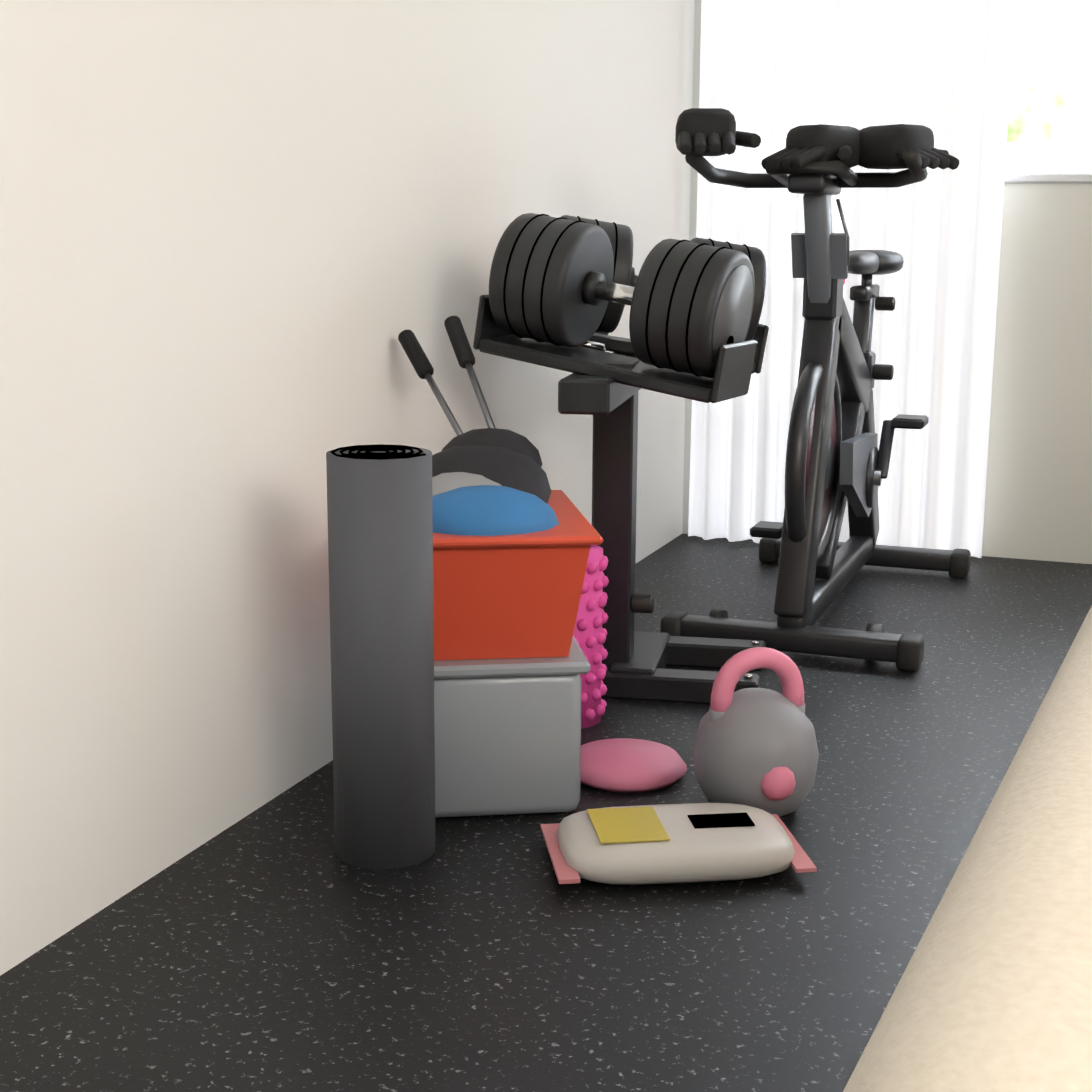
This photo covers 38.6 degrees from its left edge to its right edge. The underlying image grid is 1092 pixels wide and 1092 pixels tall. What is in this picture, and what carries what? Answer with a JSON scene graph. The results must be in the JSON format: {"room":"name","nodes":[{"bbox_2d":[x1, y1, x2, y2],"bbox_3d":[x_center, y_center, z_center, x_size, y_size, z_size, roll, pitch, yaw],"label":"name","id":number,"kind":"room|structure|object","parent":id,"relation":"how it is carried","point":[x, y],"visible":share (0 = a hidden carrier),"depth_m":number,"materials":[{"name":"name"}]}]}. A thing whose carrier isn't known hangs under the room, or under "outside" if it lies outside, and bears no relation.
{"room":"home gym","nodes":[
{"label":"home gym","id":0,"kind":"room"},
{"bbox_2d":[0,0,694,975],"bbox_3d":[-0.610,-0.823,2.086,0.180,2.600,5.760,5,12,20],"label":"wall","id":1,"kind":"structure","parent":0,"point":[244,244],"depth_m":2.34,"materials":[{"name":"white paint"}]},
{"bbox_2d":[0,534,1091,1091],"bbox_3d":[2.087,0.718,1.359,5.960,0.100,5.760,5,12,20],"label":"floor","id":2,"kind":"structure","parent":0,"point":[274,944],"depth_m":2.08,"materials":[{"name":"rubber"}]},
{"bbox_2d":[326,444,435,868],"bbox_3d":[-0.239,0.160,2.277,0.150,0.603,0.150,5,12,20],"label":"foam roller","id":3,"kind":"object","parent":2,"relation":"on","point":[380,524],"visible":1,"depth_m":2.22,"materials":[{"name":"grey plastic"}]},
{"bbox_2d":[398,316,602,817],"bbox_3d":[-0.116,0.010,2.619,0.340,0.762,0.542,-1,12,-7],"label":"storage bins","id":4,"kind":"object","parent":2,"relation":"on","point":[515,537],"visible":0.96,"depth_m":2.42,"materials":[{"name":"grey plastic"}]},
{"bbox_2d":[573,545,608,728],"bbox_3d":[0.040,0.167,2.934,0.153,0.331,0.156,5,12,20],"label":"foam roller","id":5,"kind":"object","parent":2,"relation":"on","point":[590,633],"visible":0.44,"depth_m":2.89,"materials":[{"name":"pink plastic"}]},
{"bbox_2d":[473,213,768,703],"bbox_3d":[0.165,-0.178,3.100,0.588,0.942,0.831,5,12,20],"label":"stand","id":6,"kind":"object","parent":2,"relation":"on","point":[564,290],"visible":0.98,"depth_m":2.79,"materials":[{"name":"black metal"}]},
{"bbox_2d":[580,738,686,792],"bbox_3d":[0.136,0.371,2.660,0.210,0.040,0.210,5,12,20],"label":"cushion","id":7,"kind":"object","parent":2,"relation":"on","point":[622,765],"visible":0.79,"depth_m":2.61,"materials":[{"name":"pink fabric"}]},
{"bbox_2d":[540,803,816,884],"bbox_3d":[0.188,0.435,2.293,0.370,0.062,0.220,-1,12,-7],"label":"sandbag","id":8,"kind":"object","parent":2,"relation":"on","point":[664,844],"visible":1,"depth_m":2.23,"materials":[{"name":"white fabric"}]},
{"bbox_2d":[693,647,818,816],"bbox_3d":[0.336,0.291,2.490,0.200,0.266,0.202,5,12,20],"label":"kettlebell","id":9,"kind":"object","parent":2,"relation":"on","point":[756,747],"visible":0.96,"depth_m":2.43,"materials":[{"name":"grey metal"}]},
{"bbox_2d":[660,108,970,671],"bbox_3d":[0.684,-0.399,3.669,0.584,1.155,1.249,5,12,20],"label":"bike","id":10,"kind":"object","parent":2,"relation":"on","point":[837,460],"visible":1,"depth_m":3.40,"materials":[{"name":"grey metal"}]},
{"bbox_2d":[843,606,1091,1091],"bbox_3d":[1.531,0.398,0.431,2.730,0.888,1.075,6,13,24],"label":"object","id":11,"kind":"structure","parent":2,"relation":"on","point":[992,992],"depth_m":0.58,"materials":[{"name":"fabric"}]},
{"bbox_2d":[682,0,1091,563],"bbox_3d":[3.078,-1.118,3.651,5.600,2.600,0.180,5,12,20],"label":"wall","id":12,"kind":"structure","parent":0,"point":[1038,498],"depth_m":4.34,"materials":[{"name":"white paint"}]},
{"bbox_2d":[1004,0,1091,182],"bbox_3d":[2.892,-1.412,3.619,3.910,1.094,0.122,5,12,20],"label":"window","id":13,"kind":"structure","parent":12,"relation":"in","point":[1050,162],"depth_m":4.24,"materials":[{"name":"white"}]},
{"label":"outside","id":14,"kind":"structure","parent":0,"visible":0},
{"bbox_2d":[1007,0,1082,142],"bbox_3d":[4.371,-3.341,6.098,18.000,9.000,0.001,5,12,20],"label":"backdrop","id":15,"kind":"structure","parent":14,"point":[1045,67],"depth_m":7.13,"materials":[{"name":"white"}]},
{"bbox_3d":[2.779,-2.362,3.293,5.000,0.024,0.030,5,12,20],"label":"rail","id":16,"kind":"object","parent":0,"visible":0},
{"bbox_2d":[688,0,1015,557],"bbox_3d":[0.831,-1.241,4.267,0.850,2.540,0.064,5,12,20],"label":"curtain","id":17,"kind":"object","parent":16,"relation":"hanging from","point":[773,73],"visible":0.67,"depth_m":4.32,"materials":[{"name":"white fabric"}]}
]}

